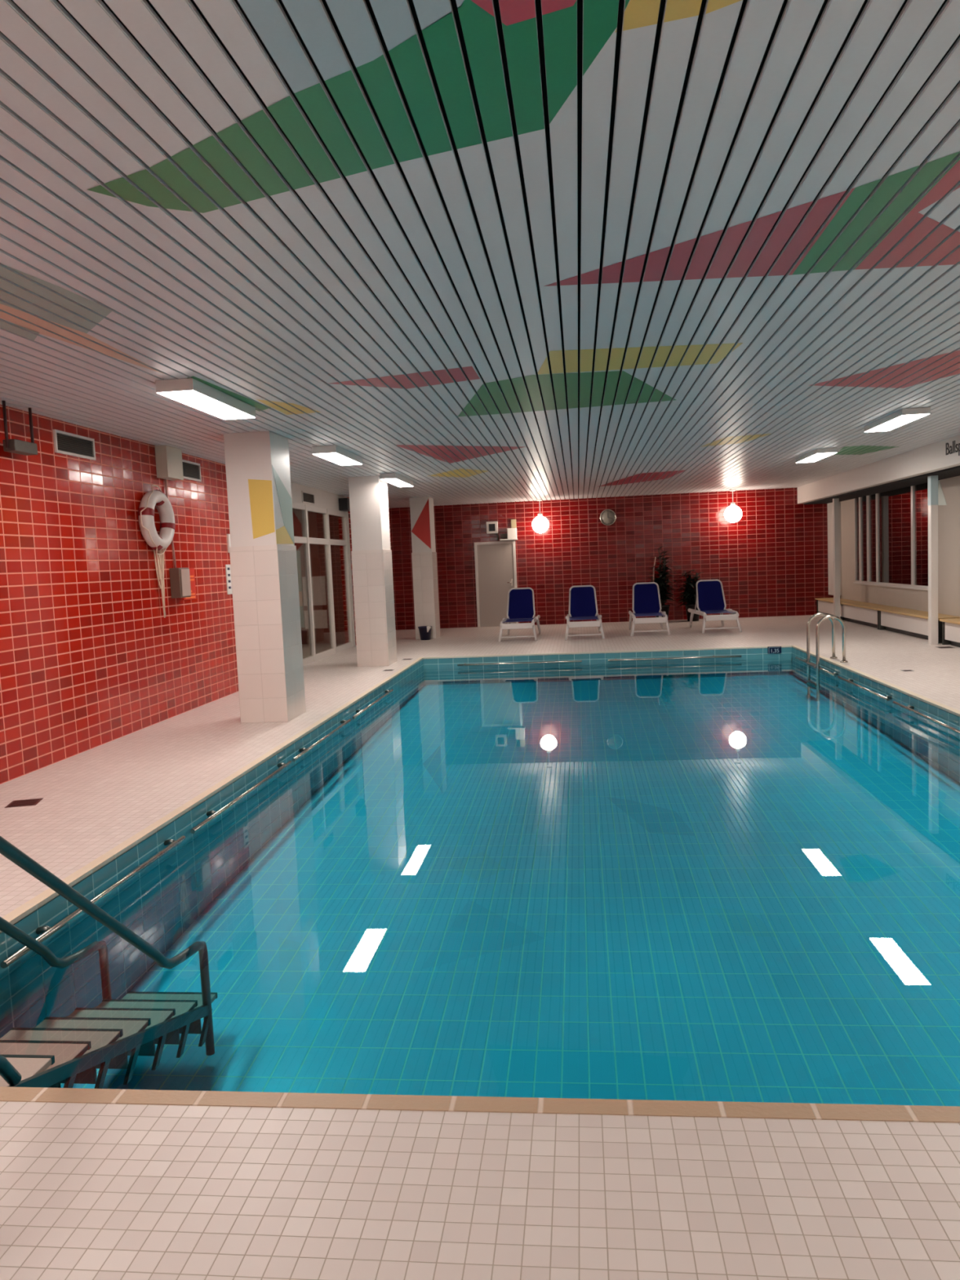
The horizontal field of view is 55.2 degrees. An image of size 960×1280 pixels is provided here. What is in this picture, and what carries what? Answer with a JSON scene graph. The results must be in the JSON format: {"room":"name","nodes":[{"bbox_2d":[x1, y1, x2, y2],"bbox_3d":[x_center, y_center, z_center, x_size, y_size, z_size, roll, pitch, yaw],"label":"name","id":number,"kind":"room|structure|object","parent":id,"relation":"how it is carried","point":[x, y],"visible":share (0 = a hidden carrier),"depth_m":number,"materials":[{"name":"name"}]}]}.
{"room":"indoor swimming pool","nodes":[
{"label":"indoor swimming pool","id":0,"kind":"room"},
{"bbox_2d":[0,404,391,784],"bbox_3d":[-3.468,-0.758,10.421,0.200,3.130,23.640,-2,5,6],"label":"wall","id":1,"kind":"structure","parent":0,"point":[91,658],"depth_m":8.57,"materials":[{"name":"red tile"}]},
{"bbox_2d":[53,429,95,460],"bbox_3d":[-3.631,-1.746,8.236,0.019,0.195,0.650,-2,5,6],"label":"air vent","id":2,"kind":"object","parent":1,"relation":"in","point":[64,442],"visible":1,"depth_m":8.21,"materials":[{"name":"grey metal"}]},
{"bbox_2d":[137,484,175,617],"bbox_3d":[-3.373,-0.926,9.659,0.160,1.401,0.733,-2,5,6],"label":"lifebuoy","id":3,"kind":"object","parent":1,"relation":"hanging from","point":[156,542],"visible":1,"depth_m":9.63,"materials":[{"name":"white plastic"}]},
{"bbox_2d":[154,444,183,480],"bbox_3d":[-3.387,-1.927,10.011,0.129,0.338,0.390,-2,5,6],"label":"box","id":4,"kind":"object","parent":1,"relation":"attached to","point":[169,464],"visible":1,"depth_m":9.87,"materials":[{"name":"beige plastic"}]},
{"bbox_2d":[164,479,176,568],"bbox_3d":[-3.403,-1.278,10.095,0.022,0.965,0.122,-2,5,6],"label":"cable conduit","id":5,"kind":"object","parent":1,"relation":"attached to","point":[166,485],"visible":0.64,"depth_m":10.13,"materials":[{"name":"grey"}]},
{"bbox_2d":[168,567,191,598],"bbox_3d":[-3.325,-0.635,10.194,0.124,0.330,0.260,-2,5,6],"label":"box","id":6,"kind":"object","parent":1,"relation":"attached to","point":[180,578],"visible":1,"depth_m":10.08,"materials":[{"name":"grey metal"}]},
{"bbox_2d":[182,459,201,481],"bbox_3d":[-3.369,-1.971,10.691,0.019,0.210,0.530,-2,5,6],"label":"air vent","id":7,"kind":"object","parent":1,"relation":"in","point":[191,470],"visible":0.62,"depth_m":10.72,"materials":[{"name":"grey metal"}]},
{"bbox_2d":[225,564,232,594],"bbox_3d":[-3.201,-0.786,11.869,0.013,0.380,0.390,-2,5,6],"label":"board","id":8,"kind":"object","parent":1,"relation":"attached to","point":[228,570],"visible":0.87,"depth_m":11.73,"materials":[{"name":"white paint"}]},
{"bbox_2d":[226,533,231,552],"bbox_3d":[-3.217,-1.241,11.795,0.029,0.240,0.100,-2,5,6],"label":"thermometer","id":9,"kind":"object","parent":1,"relation":"attached to","point":[228,544],"visible":0.53,"depth_m":11.75,"materials":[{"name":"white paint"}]},
{"bbox_2d":[301,490,315,505],"bbox_3d":[-2.869,-2.373,15.347,0.019,0.190,0.690,-2,5,6],"label":"air vent","id":10,"kind":"object","parent":1,"relation":"in","point":[307,497],"visible":1,"depth_m":15.32,"materials":[{"name":"grey metal"}]},
{"bbox_2d":[292,502,355,666],"bbox_3d":[-2.851,-0.951,15.445,0.070,2.620,5.442,-2,5,6],"label":"window","id":11,"kind":"structure","parent":1,"relation":"in","point":[306,540],"depth_m":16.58,"materials":[{"name":"white paint"}]},
{"bbox_2d":[338,497,350,511],"bbox_3d":[-2.558,-2.579,17.512,0.179,0.230,0.400,-2,5,6],"label":"loudspeaker","id":12,"kind":"object","parent":1,"relation":"attached to","point":[344,503],"visible":0.76,"depth_m":17.32,"materials":[{"name":"black plastic"}]},
{"bbox_2d":[0,0,959,508],"bbox_3d":[1.776,-2.367,9.817,10.460,0.121,23.440,-2,5,6],"label":"ceiling","id":13,"kind":"structure","parent":0,"point":[471,251],"depth_m":3.89,"materials":[{"name":"white metal"}]},
{"bbox_2d":[1,400,37,455],"bbox_3d":[-3.630,-1.663,7.228,0.100,0.378,0.364,-2,5,6],"label":"bracket","id":14,"kind":"object","parent":13,"relation":"hanging from","point":[13,446],"visible":1,"depth_m":7.16,"materials":[{"name":"grey metal"}]},
{"bbox_2d":[155,377,255,419],"bbox_3d":[-2.112,-1.870,7.178,0.280,0.089,1.280,-2,5,6],"label":"ceiling light","id":15,"kind":"object","parent":13,"relation":"attached to","point":[191,392],"visible":1,"depth_m":6.93,"materials":[{"name":"white plastic"}]},
{"bbox_2d":[156,390,254,419],"bbox_3d":[-2.110,-1.828,7.182,0.268,0.004,1.268,-2,5,6],"label":"diffuser","id":16,"kind":"object","parent":15,"relation":"attached to","point":[202,400],"depth_m":7.08,"materials":[{"name":"white plastic"}]},
{"bbox_2d":[311,444,362,465],"bbox_3d":[-1.699,-2.212,11.031,0.280,0.089,1.280,-2,5,6],"label":"ceiling light","id":17,"kind":"object","parent":13,"relation":"attached to","point":[335,454],"visible":1,"depth_m":10.73,"materials":[{"name":"white plastic"}]},
{"bbox_2d":[312,453,361,465],"bbox_3d":[-1.697,-2.170,11.035,0.268,0.004,1.268,-2,5,6],"label":"diffuser","id":18,"kind":"object","parent":17,"relation":"attached to","point":[341,459],"depth_m":10.98,"materials":[{"name":"white plastic"}]},
{"bbox_2d":[379,472,413,487],"bbox_3d":[-1.300,-2.518,14.475,0.240,0.089,1.500,-2,5,6],"label":"ceiling light","id":19,"kind":"object","parent":13,"relation":"attached to","point":[394,478],"visible":1,"depth_m":14.11,"materials":[{"name":"white plastic"}]},
{"bbox_2d":[380,478,413,487],"bbox_3d":[-1.298,-2.476,14.478,0.228,0.004,1.488,-2,5,6],"label":"diffuser","id":20,"kind":"object","parent":19,"relation":"attached to","point":[401,482],"depth_m":14.42,"materials":[{"name":"white plastic"}]},
{"bbox_2d":[532,498,548,533],"bbox_3d":[1.385,-2.852,21.154,0.390,0.773,0.390,-2,5,6],"label":"globe lamp","id":21,"kind":"object","parent":13,"relation":"hanging from","point":[540,523],"visible":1,"depth_m":21.04,"materials":[{"name":"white glass"}]},
{"bbox_2d":[724,488,742,522],"bbox_3d":[5.698,-3.015,20.678,0.390,0.743,0.390,-2,5,6],"label":"globe lamp","id":22,"kind":"object","parent":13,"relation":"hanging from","point":[732,513],"visible":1,"depth_m":20.57,"materials":[{"name":"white glass"}]},
{"bbox_2d":[795,447,837,462],"bbox_3d":[4.966,-2.727,13.583,0.280,0.069,1.280,-2,5,6],"label":"ceiling light","id":23,"kind":"object","parent":13,"relation":"attached to","point":[815,455],"visible":1,"depth_m":13.30,"materials":[{"name":"white plastic"}]},
{"bbox_2d":[796,452,836,462],"bbox_3d":[4.968,-2.694,13.586,0.268,0.004,1.268,-2,5,6],"label":"diffuser","id":24,"kind":"object","parent":23,"relation":"attached to","point":[813,456],"depth_m":13.50,"materials":[{"name":"white plastic"}]},
{"bbox_2d":[797,434,959,503],"bbox_3d":[6.391,-2.306,9.328,0.787,0.420,23.439,-2,5,6],"label":"beam","id":25,"kind":"structure","parent":13,"relation":"attached to","point":[944,454],"depth_m":14.76,"materials":[{"name":"white paint"}]},
{"bbox_2d":[804,465,959,504],"bbox_3d":[6.473,-2.087,9.338,0.639,0.025,23.439,-2,5,6],"label":"trim","id":26,"kind":"structure","parent":25,"relation":"attached to","point":[952,472],"depth_m":15.71,"materials":[{"name":"black"}]},
{"bbox_2d":[863,407,930,432],"bbox_3d":[4.575,-2.418,10.119,0.280,0.069,1.280,-2,5,6],"label":"ceiling light","id":27,"kind":"object","parent":13,"relation":"attached to","point":[903,416],"visible":1,"depth_m":9.88,"materials":[{"name":"white plastic"}]},
{"bbox_2d":[0,614,959,1279],"bbox_3d":[0.498,0.747,10.230,13.500,0.180,23.840,-2,5,6],"label":"floor","id":28,"kind":"structure","parent":0,"point":[88,1191],"depth_m":2.32,"materials":[{"name":"tile"}]},
{"bbox_2d":[4,798,43,808],"bbox_3d":[-3.181,1.136,6.408,0.200,0.003,0.200,-3,5,-11],"label":"floor drain","id":29,"kind":"object","parent":28,"relation":"on","point":[34,802],"visible":1,"depth_m":6.40,"materials":[{"name":"metal"}]},
{"bbox_2d":[223,431,306,723],"bbox_3d":[-2.238,-0.641,9.582,0.500,2.930,0.620,-2,5,6],"label":"pillar","id":30,"kind":"structure","parent":28,"relation":"on","point":[263,548],"depth_m":9.31,"materials":[{"name":"white tile"}]},
{"bbox_2d":[347,475,397,666],"bbox_3d":[-1.691,-1.078,14.498,0.500,2.930,0.650,-2,5,6],"label":"pillar","id":31,"kind":"structure","parent":28,"relation":"on","point":[371,553],"depth_m":14.20,"materials":[{"name":"white tile"}]},
{"bbox_2d":[409,497,439,639],"bbox_3d":[-1.159,-1.506,19.325,0.430,2.930,0.600,-2,5,6],"label":"pillar","id":32,"kind":"structure","parent":28,"relation":"on","point":[424,554],"depth_m":19.04,"materials":[{"name":"white tile"}]},
{"bbox_2d":[417,625,431,639],"bbox_3d":[-1.131,-0.154,18.933,0.290,0.300,0.318,-2,5,6],"label":"bucket","id":33,"kind":"object","parent":28,"relation":"on","point":[424,631],"visible":1,"depth_m":18.85,"materials":[{"name":"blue plastic"}]},
{"bbox_2d":[0,647,959,1106],"bbox_3d":[1.373,1.336,8.806,6.250,1.150,12.800,-2,5,6],"label":"basin","id":34,"kind":"object","parent":28,"relation":"in","point":[711,879],"visible":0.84,"depth_m":6.03,"materials":[{"name":"tile"}]},
{"bbox_2d":[0,835,186,968],"bbox_3d":[-2.009,1.332,4.917,0.091,0.044,1.840,-2,5,6],"label":"grab rail","id":35,"kind":"object","parent":34,"relation":"attached to","point":[46,931],"visible":1,"depth_m":4.72,"materials":[{"name":"metal"}]},
{"bbox_2d":[0,835,217,1088],"bbox_3d":[-1.713,1.141,3.509,0.551,1.953,2.210,-2,5,6],"label":"stairs","id":36,"kind":"structure","parent":34,"relation":"on","point":[69,1050],"depth_m":3.75,"materials":[{"name":"paint"}]},
{"bbox_2d":[0,657,423,933],"bbox_3d":[-1.642,0.857,9.086,0.070,0.028,12.500,-2,5,6],"label":"trim","id":37,"kind":"structure","parent":34,"relation":"on","point":[45,897],"depth_m":5.81,"materials":[{"name":"tile"}]},
{"bbox_2d":[190,760,292,833],"bbox_3d":[-1.788,1.149,6.977,0.091,0.044,2.040,-2,5,6],"label":"grab rail","id":38,"kind":"object","parent":34,"relation":"attached to","point":[213,814],"visible":1,"depth_m":6.70,"materials":[{"name":"metal"}]},
{"bbox_2d":[292,719,351,761],"bbox_3d":[-1.563,0.963,9.077,0.091,0.044,2.000,-2,5,6],"label":"grab rail","id":39,"kind":"object","parent":34,"relation":"attached to","point":[303,750],"visible":1,"depth_m":8.86,"materials":[{"name":"metal"}]},
{"bbox_2d":[351,688,393,719],"bbox_3d":[-1.326,0.767,11.291,0.091,0.044,2.150,-2,5,6],"label":"grab rail","id":40,"kind":"object","parent":34,"relation":"attached to","point":[359,712],"visible":1,"depth_m":11.04,"materials":[{"name":"metal"}]},
{"bbox_2d":[0,1086,959,1122],"bbox_3d":[0.684,1.384,2.538,6.090,0.183,0.070,-2,5,6],"label":"trim","id":41,"kind":"structure","parent":34,"relation":"attached to","point":[927,1113],"depth_m":2.60,"materials":[{"name":"tile"}]},
{"bbox_2d":[457,660,582,666],"bbox_3d":[0.646,0.374,15.067,2.040,0.044,0.091,-2,5,6],"label":"grab rail","id":42,"kind":"object","parent":34,"relation":"attached to","point":[556,661],"visible":1,"depth_m":15.02,"materials":[{"name":"metal"}]},
{"bbox_2d":[419,644,795,659],"bbox_3d":[2.015,0.203,14.982,6.090,0.028,0.070,-2,5,6],"label":"trim","id":43,"kind":"structure","parent":34,"relation":"on","point":[790,646],"depth_m":14.95,"materials":[{"name":"tile"}]},
{"bbox_2d":[608,655,741,661],"bbox_3d":[3.125,0.289,14.794,2.110,0.044,0.091,-2,5,6],"label":"grab rail","id":44,"kind":"object","parent":34,"relation":"attached to","point":[713,656],"visible":1,"depth_m":14.75,"materials":[{"name":"metal"}]},
{"bbox_2d":[767,646,781,653],"bbox_3d":[4.699,0.158,14.648,0.210,0.110,0.014,-2,5,6],"label":"sign","id":45,"kind":"object","parent":34,"relation":"attached to","point":[771,650],"visible":1,"depth_m":14.64,"materials":[{"name":"blue tile"}]},
{"bbox_2d":[795,657,838,676],"bbox_3d":[4.753,0.361,12.976,0.091,0.044,2.150,-2,5,6],"label":"grab rail","id":46,"kind":"object","parent":34,"relation":"attached to","point":[834,674],"visible":0.8,"depth_m":12.40,"materials":[{"name":"metal"}]},
{"bbox_2d":[837,675,891,701],"bbox_3d":[4.522,0.552,10.822,0.091,0.044,1.900,-2,5,6],"label":"grab rail","id":47,"kind":"object","parent":34,"relation":"attached to","point":[849,681],"visible":1,"depth_m":10.64,"materials":[{"name":"metal"}]},
{"bbox_2d":[791,645,959,717],"bbox_3d":[4.338,0.652,8.427,0.070,0.028,12.500,-2,5,6],"label":"trim","id":48,"kind":"structure","parent":34,"relation":"on","point":[925,700],"depth_m":10.05,"materials":[{"name":"tile"}]},
{"bbox_2d":[893,701,959,733],"bbox_3d":[4.305,0.732,8.791,0.091,0.044,1.800,-2,5,6],"label":"grab rail","id":49,"kind":"object","parent":34,"relation":"attached to","point":[909,708],"visible":1,"depth_m":8.77,"materials":[{"name":"metal"}]},
{"bbox_2d":[497,587,541,641],"bbox_3d":[0.820,-0.545,18.505,0.755,0.996,1.874,-2,5,7],"label":"sun lounger","id":50,"kind":"object","parent":28,"relation":"on","point":[521,601],"visible":1,"depth_m":18.58,"materials":[{"name":"blue fabric"}]},
{"bbox_2d":[564,585,604,639],"bbox_3d":[2.051,-0.577,18.239,0.755,0.996,1.874,-2,5,6],"label":"sun lounger","id":51,"kind":"object","parent":28,"relation":"on","point":[583,605],"visible":1,"depth_m":18.31,"materials":[{"name":"blue fabric"}]},
{"bbox_2d":[628,582,671,635],"bbox_3d":[3.361,-0.654,18.476,0.755,0.996,1.874,-2,5,7],"label":"sun lounger","id":52,"kind":"object","parent":28,"relation":"on","point":[646,595],"visible":1,"depth_m":18.55,"materials":[{"name":"blue fabric"}]},
{"bbox_2d":[644,546,677,619],"bbox_3d":[4.128,-1.263,20.878,0.772,1.727,0.714,-2,5,6],"label":"potted plant","id":53,"kind":"object","parent":28,"relation":"on","point":[664,587],"visible":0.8,"depth_m":20.84,"materials":[{"name":"green plant"}]},
{"bbox_2d":[675,568,704,621],"bbox_3d":[4.830,-1.022,20.958,0.716,1.174,0.738,-6,6,-32],"label":"potted shrub","id":54,"kind":"object","parent":28,"relation":"on","point":[689,593],"visible":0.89,"depth_m":20.86,"materials":[{"name":"green plant"}]},
{"bbox_2d":[687,579,742,633],"bbox_3d":[4.658,-0.707,18.432,0.755,0.996,1.874,-2,5,3],"label":"sun lounger","id":55,"kind":"object","parent":28,"relation":"on","point":[710,597],"visible":1,"depth_m":18.51,"materials":[{"name":"blue fabric"}]},
{"bbox_2d":[684,604,699,621],"bbox_3d":[4.867,-0.632,20.978,0.367,0.390,0.367,-2,5,6],"label":"pot","id":56,"kind":"object","parent":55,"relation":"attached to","point":[695,618],"depth_m":20.86,"materials":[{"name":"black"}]},
{"bbox_2d":[805,613,848,701],"bbox_3d":[4.715,0.333,12.498,0.430,1.380,0.600,-2,5,6],"label":"pool ladder","id":57,"kind":"object","parent":28,"relation":"attached to","point":[829,617],"visible":0.91,"depth_m":12.31,"materials":[{"name":"metal"}]},
{"bbox_2d":[814,597,853,615],"bbox_3d":[7.832,-0.699,20.245,0.416,0.390,1.762,-2,5,6],"label":"bench","id":58,"kind":"object","parent":28,"relation":"on","point":[824,605],"visible":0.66,"depth_m":20.39,"materials":[{"name":"brown wood"}]},
{"bbox_2d":[832,497,839,621],"bbox_3d":[7.397,-1.670,19.050,0.100,2.560,0.120,-2,5,6],"label":"post","id":59,"kind":"object","parent":28,"relation":"on","point":[836,546],"visible":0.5,"depth_m":19.00,"materials":[{"name":"white paint"}]},
{"bbox_2d":[840,600,896,629],"bbox_3d":[7.598,-0.506,18.061,0.416,0.390,2.632,-2,5,6],"label":"bench","id":60,"kind":"object","parent":28,"relation":"on","point":[855,611],"visible":0.72,"depth_m":17.92,"materials":[{"name":"brown wood"}]},
{"bbox_2d":[876,607,959,643],"bbox_3d":[7.310,-0.268,15.377,0.416,0.390,2.772,-2,5,6],"label":"bench","id":61,"kind":"object","parent":28,"relation":"on","point":[910,622],"visible":0.79,"depth_m":15.38,"materials":[{"name":"brown wood"}]},
{"bbox_2d":[927,475,937,644],"bbox_3d":[6.841,-1.210,13.860,0.104,2.560,0.124,-2,5,6],"label":"post","id":62,"kind":"object","parent":28,"relation":"on","point":[932,481],"visible":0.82,"depth_m":13.82,"materials":[{"name":"white paint"}]},
{"bbox_2d":[935,646,955,648],"bbox_3d":[6.822,0.108,13.464,0.200,0.003,0.200,-2,5,6],"label":"floor drain","id":63,"kind":"object","parent":28,"relation":"on","point":[935,646],"visible":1,"depth_m":13.46,"materials":[{"name":"metal"}]},
{"bbox_2d":[939,617,959,647],"bbox_3d":[7.009,-0.018,12.564,0.416,0.390,2.572,-2,5,6],"label":"bench","id":64,"kind":"object","parent":28,"relation":"on","point":[950,627],"visible":1,"depth_m":13.57,"materials":[{"name":"brown wood"}]},
{"bbox_2d":[389,487,833,630],"bbox_3d":[3.042,-1.985,21.649,10.760,3.130,0.200,-2,5,6],"label":"wall","id":65,"kind":"structure","parent":0,"point":[772,561],"depth_m":21.47,"materials":[{"name":"red tile"}]},
{"bbox_2d":[486,521,498,540],"bbox_3d":[0.300,-2.580,21.736,0.284,0.442,0.104,-2,5,6],"label":"box","id":66,"kind":"object","parent":65,"relation":"attached to","point":[491,526],"visible":1,"depth_m":21.68,"materials":[{"name":"white paint"}]},
{"bbox_2d":[474,540,518,626],"bbox_3d":[0.388,-1.328,21.844,0.980,2.020,0.090,-2,5,6],"label":"door","id":67,"kind":"structure","parent":65,"relation":"in","point":[495,569],"depth_m":21.86,"materials":[{"name":"beige paint"}]},
{"bbox_2d":[499,519,517,540],"bbox_3d":[0.669,-2.596,21.637,0.410,0.485,0.219,-2,5,6],"label":"projector","id":68,"kind":"object","parent":65,"relation":"attached to","point":[511,535],"visible":1,"depth_m":21.56,"materials":[{"name":"white paint"}]},
{"bbox_2d":[499,538,517,540],"bbox_3d":[0.679,-2.370,21.656,0.410,0.030,0.219,-2,5,6],"label":"shelf","id":69,"kind":"object","parent":68,"relation":"attached to","point":[500,539],"depth_m":21.55,"materials":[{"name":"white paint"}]},
{"bbox_2d":[600,509,616,525],"bbox_3d":[2.993,-2.866,21.458,0.384,0.384,0.033,-2,5,6],"label":"wall clock","id":70,"kind":"object","parent":65,"relation":"attached to","point":[607,517],"visible":1,"depth_m":21.45,"materials":[{"name":"silver metal"}]},
{"bbox_2d":[840,475,959,616],"bbox_3d":[6.932,-1.123,9.375,0.203,3.130,23.440,-2,5,6],"label":"wall","id":71,"kind":"structure","parent":0,"point":[948,489],"depth_m":14.84,"materials":[{"name":"beige paint"}]},
{"bbox_2d":[826,501,841,595],"bbox_3d":[7.987,-2.052,20.689,0.119,2.075,0.639,-2,5,6],"label":"trim","id":72,"kind":"structure","parent":71,"relation":"attached to","point":[829,506],"depth_m":20.73,"materials":[{"name":"white paint"}]},
{"bbox_2d":[853,482,928,591],"bbox_3d":[7.658,-1.923,17.112,0.061,1.875,4.540,-2,5,6],"label":"window","id":73,"kind":"structure","parent":71,"relation":"in","point":[891,526],"depth_m":16.99,"materials":[{"name":"glass"}]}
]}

